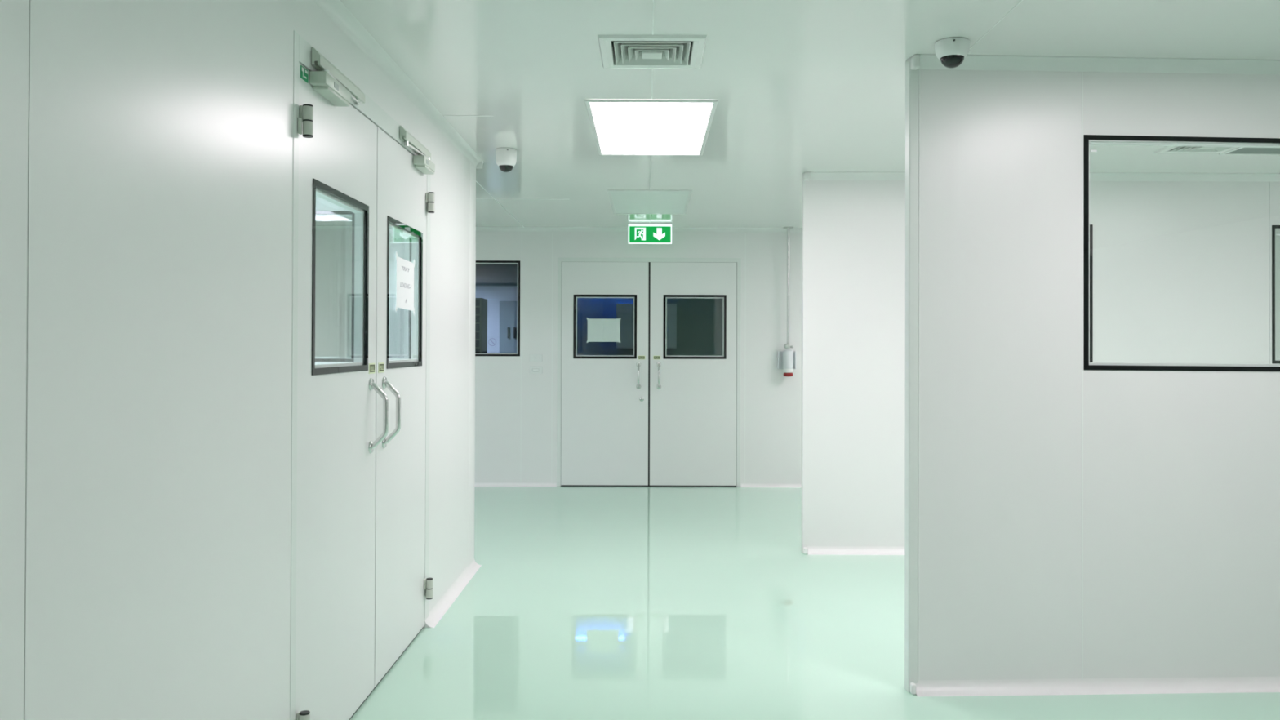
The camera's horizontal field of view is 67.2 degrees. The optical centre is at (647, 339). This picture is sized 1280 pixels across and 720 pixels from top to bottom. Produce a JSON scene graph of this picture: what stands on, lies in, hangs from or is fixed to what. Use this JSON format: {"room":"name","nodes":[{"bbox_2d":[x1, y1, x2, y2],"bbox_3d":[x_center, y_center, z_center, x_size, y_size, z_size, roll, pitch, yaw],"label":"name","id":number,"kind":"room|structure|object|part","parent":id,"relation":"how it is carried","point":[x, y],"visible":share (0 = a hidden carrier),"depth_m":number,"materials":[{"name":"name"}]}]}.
{"room":"clean room","nodes":[
{"label":"clean room","id":0,"kind":"room"},
{"bbox_2d":[0,0,470,719],"bbox_3d":[-1.065,0.107,0.774,0.050,2.430,9.950,0,0,0],"label":"wall","id":1,"kind":"structure","parent":0,"point":[146,146],"depth_m":2.04,"materials":[{"name":"white paint"}]},
{"bbox_2d":[295,62,388,719],"bbox_3d":[-1.034,0.257,3.268,0.122,2.163,0.860,0,0,0],"label":"door","id":2,"kind":"structure","parent":1,"relation":"in","point":[337,443],"depth_m":3.23,"materials":[{"name":"white metal"}]},
{"bbox_3d":[-1.037,1.153,2.853,0.010,0.089,0.042,0,0,0],"label":"hinge plate","id":3,"kind":"part","parent":2,"relation":"part of","materials":[{"name":"grey paint"}]},
{"bbox_3d":[-1.031,-0.652,2.866,0.010,0.089,0.042,0,0,0],"label":"hinge plate","id":4,"kind":"part","parent":2,"relation":"part of","materials":[{"name":"grey paint"}]},
{"bbox_2d":[309,47,364,106],"bbox_3d":[-1.010,-0.834,3.189,0.053,0.126,0.484,0,0,0],"label":"door closer","id":5,"kind":"object","parent":2,"relation":"attached to","point":[329,82],"depth_m":3.05,"materials":[{"name":"paint"}]},
{"bbox_3d":[-1.011,-0.831,3.187,0.013,0.008,0.380,0,0,-3],"label":"arm","id":6,"kind":"part","parent":5,"relation":"part of","materials":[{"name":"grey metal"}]},
{"bbox_3d":[-1.064,-0.191,3.277,0.056,0.610,0.593,0,0,0],"label":"vision panel","id":7,"kind":"part","parent":2,"relation":"part of","materials":[{"name":"clear glass"}]},
{"bbox_2d":[369,364,374,372],"bbox_3d":[-1.038,0.110,3.626,0.001,0.028,0.063,0,0,0],"label":"print","id":8,"kind":"object","parent":2,"relation":"on","point":[371,366],"depth_m":3.62},
{"bbox_3d":[-1.008,0.287,3.611,0.070,0.254,0.020,0,0,0],"label":"handle","id":9,"kind":"part","parent":2,"relation":"part of","materials":[{"name":"metal"}]},
{"bbox_2d":[289,30,431,719],"bbox_3d":[-1.066,0.222,3.700,0.055,2.241,1.775,0,0,0],"label":"door frame","id":10,"kind":"structure","parent":1,"relation":"attached to","point":[371,110],"depth_m":2.85,"materials":[{"name":"white metal"}]},
{"bbox_2d":[312,0,483,166],"bbox_3d":[-1.014,-1.085,0.808,0.045,0.045,10.000,0,0,0],"label":"trim","id":11,"kind":"structure","parent":1,"relation":"attached to","point":[335,10],"depth_m":3.81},
{"bbox_2d":[373,126,434,689],"bbox_3d":[-1.033,0.263,4.109,0.121,2.163,0.838,0,0,0],"label":"door","id":12,"kind":"structure","parent":1,"relation":"in","point":[403,197],"depth_m":4.05,"materials":[{"name":"white metal"}]},
{"bbox_3d":[-1.008,0.288,3.793,0.070,0.254,0.020,0,0,0],"label":"handle","id":13,"kind":"part","parent":12,"relation":"part of","materials":[{"name":"metal"}]},
{"bbox_3d":[-1.064,-0.185,4.132,0.056,0.610,0.593,0,0,0],"label":"vision panel","id":14,"kind":"part","parent":12,"relation":"part of","materials":[{"name":"clear glass"}]},
{"bbox_2d":[395,251,415,315],"bbox_3d":[-1.042,-0.235,4.143,0.002,0.258,0.330,0,0,0],"label":"paper notice","id":15,"kind":"object","parent":12,"relation":"attached to","point":[405,268],"visible":1,"depth_m":4.13,"materials":[{"name":"white paper"}]},
{"bbox_2d":[400,125,435,174],"bbox_3d":[-1.010,-0.827,4.243,0.053,0.126,0.461,0,0,0],"label":"door closer","id":16,"kind":"object","parent":12,"relation":"attached to","point":[422,162],"depth_m":4.25,"materials":[{"name":"paint"}]},
{"bbox_3d":[-1.021,-0.862,4.244,0.027,0.055,0.461,0,0,0],"label":"slide rail","id":17,"kind":"part","parent":16,"relation":"part of","materials":[{"name":"metal"}]},
{"bbox_3d":[-1.008,-0.824,4.231,0.011,0.008,0.350,0,0,4],"label":"arm","id":18,"kind":"part","parent":16,"relation":"part of","materials":[{"name":"grey metal"}]},
{"bbox_3d":[-1.037,1.162,4.501,0.010,0.089,0.042,0,0,0],"label":"hinge plate","id":19,"kind":"part","parent":12,"relation":"part of","materials":[{"name":"grey paint"}]},
{"bbox_2d":[424,560,481,627],"bbox_3d":[-1.022,1.330,5.147,0.045,0.045,1.288,0,0,0],"label":"baseboard","id":20,"kind":"structure","parent":1,"relation":"attached to","point":[435,615],"depth_m":5.01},
{"bbox_2d":[468,160,475,566],"bbox_3d":[-1.066,0.142,5.700,0.054,2.429,0.202,0,0,0],"label":"trim","id":21,"kind":"structure","parent":1,"relation":"attached to","point":[473,168],"depth_m":5.69,"materials":[{"name":"white metal"}]},
{"bbox_2d":[475,0,1022,226],"bbox_3d":[0.017,-1.093,2.408,4.830,0.003,13.150,0,0,-21],"label":"trim","id":22,"kind":"structure","parent":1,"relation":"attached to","point":[653,0],"depth_m":3.48,"materials":[{"name":"white plastic"}]},
{"bbox_2d":[315,195,475,471],"bbox_3d":[-2.820,0.137,5.774,3.560,2.430,0.050,0,0,0],"label":"wall","id":23,"kind":"structure","parent":0,"point":[398,321],"depth_m":5.75,"materials":[{"name":"white paint"}]},
{"bbox_2d":[315,210,351,361],"bbox_3d":[-2.494,-0.317,5.777,1.610,0.900,0.056,0,0,0],"label":"window","id":24,"kind":"structure","parent":23,"relation":"in","point":[318,213],"depth_m":5.75,"materials":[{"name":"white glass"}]},
{"bbox_2d":[475,161,483,168],"bbox_3d":[-2.797,-1.055,5.830,3.600,0.045,0.045,0,0,0],"label":"ceiling coving","id":25,"kind":"structure","parent":23,"relation":"attached to","point":[479,166],"depth_m":5.81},
{"bbox_2d":[475,285,517,353],"bbox_3d":[-2.851,0.218,17.449,3.500,2.430,0.100,0,0,0],"label":"wall","id":26,"kind":"structure","parent":0,"point":[494,295],"depth_m":17.40,"materials":[{"name":"white paint"}]},
{"bbox_2d":[499,301,517,353],"bbox_3d":[-2.216,0.375,17.363,0.930,2.120,0.070,0,0,0],"label":"door","id":27,"kind":"structure","parent":26,"relation":"in","point":[508,309],"depth_m":17.36,"materials":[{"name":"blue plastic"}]},
{"bbox_3d":[-2.460,-0.116,17.346,0.140,0.200,0.030,0,0,0],"label":"handle","id":28,"kind":"part","parent":27,"relation":"part of","materials":[{"name":"black plastic"}]},
{"bbox_2d":[315,231,801,484],"bbox_3d":[0.499,0.170,9.073,10.200,2.430,0.051,0,0,0],"label":"wall","id":29,"kind":"structure","parent":0,"point":[516,408],"depth_m":9.05,"materials":[{"name":"white paint"}]},
{"bbox_2d":[475,260,519,355],"bbox_3d":[-1.950,-0.291,9.077,1.498,0.897,0.056,0,0,0],"label":"window","id":30,"kind":"structure","parent":29,"relation":"in","point":[480,262],"depth_m":9.05,"materials":[{"name":"black metal"}]},
{"bbox_2d":[474,482,556,486],"bbox_3d":[-2.731,1.359,9.025,3.747,0.032,0.032,0,0,0],"label":"baseboard","id":31,"kind":"structure","parent":29,"relation":"attached to","point":[476,484],"depth_m":9.04,"materials":[{"name":"white plastic"}]},
{"bbox_2d":[529,366,542,373],"bbox_3d":[-1.051,0.288,9.040,0.120,0.068,0.017,0,0,0],"label":"switch plate","id":32,"kind":"object","parent":29,"relation":"attached to","point":[533,370],"visible":1,"depth_m":9.04,"materials":[{"name":"white plastic"}]},
{"bbox_2d":[315,226,801,233],"bbox_3d":[0.503,-1.023,9.035,10.200,0.045,0.045,0,0,0],"label":"trim","id":33,"kind":"structure","parent":29,"relation":"attached to","point":[318,228],"depth_m":9.05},
{"bbox_2d":[560,262,650,486],"bbox_3d":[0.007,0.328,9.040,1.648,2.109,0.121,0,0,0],"label":"door","id":34,"kind":"structure","parent":29,"relation":"in","point":[605,399],"depth_m":9.05,"materials":[{"name":"white metal"}]},
{"bbox_2d":[586,317,621,342],"bbox_3d":[-0.418,-0.085,9.098,0.327,0.242,0.002,0,0,0],"label":"paper notice","id":35,"kind":"object","parent":34,"relation":"attached to","point":[599,330],"visible":1,"depth_m":9.10,"materials":[{"name":"white paper"}]},
{"bbox_3d":[-0.403,-0.119,9.076,0.595,0.602,0.056,0,0,0],"label":"vision panel","id":36,"kind":"part","parent":34,"relation":"part of","materials":[{"name":"clear glass"}]},
{"bbox_3d":[-0.089,0.340,9.015,0.020,0.228,0.070,0,0,0],"label":"handle","id":37,"kind":"part","parent":34,"relation":"part of","materials":[{"name":"metal"}]},
{"bbox_2d":[556,257,741,487],"bbox_3d":[0.009,0.308,9.073,1.724,2.150,0.054,0,0,0],"label":"door frame","id":38,"kind":"structure","parent":29,"relation":"attached to","point":[560,260],"depth_m":9.05,"materials":[{"name":"white metal"}]},
{"bbox_2d":[649,262,737,486],"bbox_3d":[0.427,0.329,9.040,0.816,2.109,0.121,0,0,0],"label":"door","id":39,"kind":"structure","parent":29,"relation":"in","point":[693,399],"depth_m":9.05,"materials":[{"name":"white metal"}]},
{"bbox_3d":[0.102,0.341,9.015,0.020,0.228,0.070,0,0,0],"label":"handle","id":40,"kind":"part","parent":39,"relation":"part of","materials":[{"name":"metal"}]},
{"bbox_3d":[0.440,-0.116,9.076,0.591,0.602,0.056,0,0,0],"label":"vision panel","id":41,"kind":"part","parent":39,"relation":"part of","materials":[{"name":"clear glass"}]},
{"bbox_2d":[740,483,801,487],"bbox_3d":[3.232,1.377,9.025,4.727,0.032,0.032,0,0,0],"label":"baseboard","id":42,"kind":"structure","parent":29,"relation":"attached to","point":[742,485],"depth_m":9.04,"materials":[{"name":"white plastic"}]},
{"bbox_2d":[777,226,795,376],"bbox_3d":[1.300,-0.348,8.991,0.170,1.390,0.122,0,0,0],"label":"socket","id":43,"kind":"object","parent":29,"relation":"attached to","point":[786,359],"visible":1,"depth_m":8.97,"materials":[{"name":"plastic"}]},
{"bbox_3d":[1.298,0.196,9.021,0.170,0.167,0.054,0,0,0],"label":"plate","id":44,"kind":"part","parent":43,"relation":"part of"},
{"bbox_2d":[577,292,722,355],"bbox_3d":[0.599,0.192,12.224,3.400,2.430,0.050,0,0,0],"label":"wall","id":45,"kind":"structure","parent":0,"point":[699,321],"depth_m":12.20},
{"bbox_2d":[616,303,676,348],"bbox_3d":[-0.019,-0.161,12.001,0.740,0.550,0.399,0,0,0],"label":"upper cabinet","id":46,"kind":"object","parent":45,"relation":"attached to","point":[624,311],"visible":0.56,"depth_m":11.80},
{"bbox_3d":[-0.205,-0.113,11.811,0.360,0.430,0.020,0,0,0],"label":"cabinet door","id":47,"kind":"part","parent":46,"relation":"part of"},
{"bbox_3d":[0.165,-0.112,11.811,0.360,0.430,0.020,0,0,0],"label":"cabinet door","id":48,"kind":"part","parent":46,"relation":"part of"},
{"bbox_2d":[315,0,1279,285],"bbox_3d":[0.503,-1.097,6.658,10.400,0.130,21.900,0,0,0],"label":"ceiling","id":49,"kind":"structure","parent":0,"point":[800,86],"depth_m":3.97,"materials":[{"name":"white paint"}]},
{"bbox_2d":[495,147,516,172],"bbox_3d":[-0.804,-1.010,5.455,0.118,0.128,0.122,0,0,0],"label":"dome camera","id":50,"kind":"object","parent":49,"relation":"attached to","point":[505,157],"visible":1,"depth_m":5.41,"materials":[{"name":"white plastic"}]},
{"bbox_2d":[607,189,692,214],"bbox_3d":[0.013,-1.053,7.447,0.600,0.010,1.200,0,0,0],"label":"ceiling panel","id":51,"kind":"object","parent":49,"relation":"in","point":[622,201],"visible":1,"depth_m":7.34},
{"bbox_2d":[628,222,671,244],"bbox_3d":[0.019,-0.955,8.709,0.394,0.188,0.036,0,0,0],"label":"exit sign","id":52,"kind":"object","parent":49,"relation":"hanging from","point":[638,233],"visible":1,"depth_m":8.69,"materials":[{"name":"green plastic"}]},
{"bbox_2d":[584,99,718,155],"bbox_3d":[0.015,-1.070,4.948,0.600,0.010,1.225,0,0,0],"label":"recessed light","id":53,"kind":"object","parent":49,"relation":"in","point":[619,126],"visible":1,"depth_m":4.80,"materials":[{"name":"white plastic"}]},
{"bbox_2d":[597,35,706,68],"bbox_3d":[0.016,-1.161,3.633,0.392,0.187,0.392,0,0,0],"label":"ceiling vent","id":54,"kind":"object","parent":49,"relation":"in","point":[636,51],"visible":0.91,"depth_m":3.61,"materials":[{"name":"white metal"}]},
{"bbox_2d":[934,37,969,68],"bbox_3d":[1.108,-1.035,3.505,0.122,0.093,0.126,0,0,0],"label":"dome camera","id":55,"kind":"object","parent":49,"relation":"attached to","point":[951,52],"visible":1,"depth_m":3.47,"materials":[{"name":"white plastic"}]},
{"bbox_2d":[1154,146,1239,153],"bbox_3d":[3.063,-1.140,5.268,0.392,0.187,0.392,0,0,0],"label":"recessed light","id":56,"kind":"object","parent":49,"relation":"in","point":[1169,149],"visible":0.24,"depth_m":5.36,"materials":[{"name":"white metal"}]},
{"bbox_2d":[1218,147,1279,155],"bbox_3d":[3.853,-1.057,5.193,1.200,0.010,0.600,0,0,0],"label":"recessed light","id":57,"kind":"object","parent":49,"relation":"in","point":[1240,151],"visible":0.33,"depth_m":5.41,"materials":[{"name":"white plastic"}]},
{"bbox_2d":[1227,147,1279,153],"bbox_3d":[3.853,-1.058,5.193,1.158,0.007,0.558,0,0,0],"label":"diffuser","id":58,"kind":"object","parent":57,"relation":"attached to","point":[1240,150],"depth_m":5.38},
{"bbox_2d":[350,486,1279,719],"bbox_3d":[0.496,1.398,2.370,10.400,0.120,13.360,0,0,0],"label":"floor","id":59,"kind":"structure","parent":0,"point":[582,602],"depth_m":4.49,"materials":[{"name":"green"}]},
{"bbox_2d":[801,173,1279,553],"bbox_3d":[3.295,0.159,6.184,4.609,2.430,0.050,0,0,0],"label":"wall","id":60,"kind":"structure","parent":0,"point":[1182,270],"depth_m":6.16,"materials":[{"name":"white paint"}]},
{"bbox_2d":[803,546,808,554],"bbox_3d":[1.002,1.346,6.135,0.027,0.040,0.032,0,0,0],"label":"trim","id":61,"kind":"structure","parent":60,"relation":"attached to","point":[805,548],"depth_m":6.12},
{"bbox_2d":[804,172,810,180],"bbox_3d":[1.015,-1.039,6.144,0.037,0.050,0.046,0,0,0],"label":"trim","id":62,"kind":"structure","parent":60,"relation":"attached to","point":[806,175],"depth_m":6.12,"materials":[{"name":"white"}]},
{"bbox_2d":[807,546,904,555],"bbox_3d":[3.306,1.351,6.128,4.580,0.045,0.045,0,0,0],"label":"baseboard","id":63,"kind":"structure","parent":60,"relation":"attached to","point":[812,550],"depth_m":6.14,"materials":[{"name":"white plastic"}]},
{"bbox_2d":[809,172,1279,181],"bbox_3d":[3.318,-1.034,6.145,4.570,0.045,0.045,0,0,0],"label":"trim","id":64,"kind":"structure","parent":60,"relation":"attached to","point":[814,175],"depth_m":6.15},
{"bbox_2d":[1089,224,1092,362],"bbox_3d":[2.292,-0.292,6.187,1.102,0.885,0.056,0,0,0],"label":"window","id":65,"kind":"structure","parent":60,"relation":"in","point":[1091,225],"depth_m":6.16,"materials":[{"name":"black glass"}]},
{"bbox_2d":[1271,225,1279,363],"bbox_3d":[4.596,-0.285,6.187,1.210,0.885,0.056,0,0,0],"label":"window","id":66,"kind":"structure","parent":60,"relation":"in","point":[1274,228],"depth_m":6.16,"materials":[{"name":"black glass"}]},
{"bbox_2d":[917,69,1279,680],"bbox_3d":[3.388,0.142,3.812,4.713,2.430,0.051,0,0,-2],"label":"wall","id":67,"kind":"structure","parent":0,"point":[1076,522],"depth_m":3.71,"materials":[{"name":"white paint"}]},
{"bbox_2d":[904,57,918,692],"bbox_3d":[1.016,0.135,3.713,0.040,2.428,0.054,0,0,0],"label":"trim","id":68,"kind":"structure","parent":67,"relation":"attached to","point":[911,470],"depth_m":3.69,"materials":[{"name":"white metal"}]},
{"bbox_2d":[910,682,915,694],"bbox_3d":[1.008,1.329,3.664,0.019,0.040,0.029,0,0,0],"label":"trim","id":69,"kind":"structure","parent":67,"relation":"attached to","point":[913,686],"depth_m":3.65,"materials":[{"name":"white"}]},
{"bbox_2d":[911,54,919,70],"bbox_3d":[1.020,-1.056,3.673,0.027,0.050,0.045,0,0,0],"label":"trim","id":70,"kind":"structure","parent":67,"relation":"attached to","point":[915,59],"depth_m":3.65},
{"bbox_2d":[918,69,919,680],"bbox_3d":[1.039,0.134,3.688,0.004,2.340,0.002,0,0,0],"label":"trim","id":71,"kind":"structure","parent":67,"relation":"attached to","point":[919,69],"depth_m":3.69,"materials":[{"name":"white plastic"}]},
{"bbox_2d":[915,676,1279,696],"bbox_3d":[3.354,1.334,3.755,4.678,0.045,0.045,0,0,-2],"label":"baseboard","id":72,"kind":"structure","parent":67,"relation":"attached to","point":[1215,684],"depth_m":3.70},
{"bbox_2d":[917,53,1279,75],"bbox_3d":[3.366,-1.051,3.772,4.670,0.045,0.045,0,0,-2],"label":"trim","id":73,"kind":"structure","parent":67,"relation":"attached to","point":[927,61],"depth_m":3.71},
{"bbox_2d":[1083,134,1279,371],"bbox_3d":[3.138,-0.322,3.805,2.917,0.926,0.056,0,0,-2],"label":"window","id":74,"kind":"structure","parent":67,"relation":"in","point":[1275,142],"depth_m":3.73,"materials":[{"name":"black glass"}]},
{"bbox_2d":[1275,230,1279,359],"bbox_3d":[5.625,0.140,2.449,0.050,2.430,13.300,0,0,0],"label":"wall","id":75,"kind":"structure","parent":0,"point":[1277,232],"depth_m":8.57,"materials":[{"name":"white paint"}]},
{"bbox_3d":[0.495,1.475,13.320,10.400,0.120,8.540,0,0,0],"label":"floor","id":76,"kind":"structure","parent":0,"visible":0},
{"bbox_2d":[475,297,487,353],"bbox_3d":[-3.294,0.387,15.238,1.415,2.060,0.520,0,0,0],"label":"storage rack","id":77,"kind":"object","parent":76,"relation":"on","point":[481,304],"visible":0.06,"depth_m":15.00,"materials":[{"name":"grey metal"}]}
]}

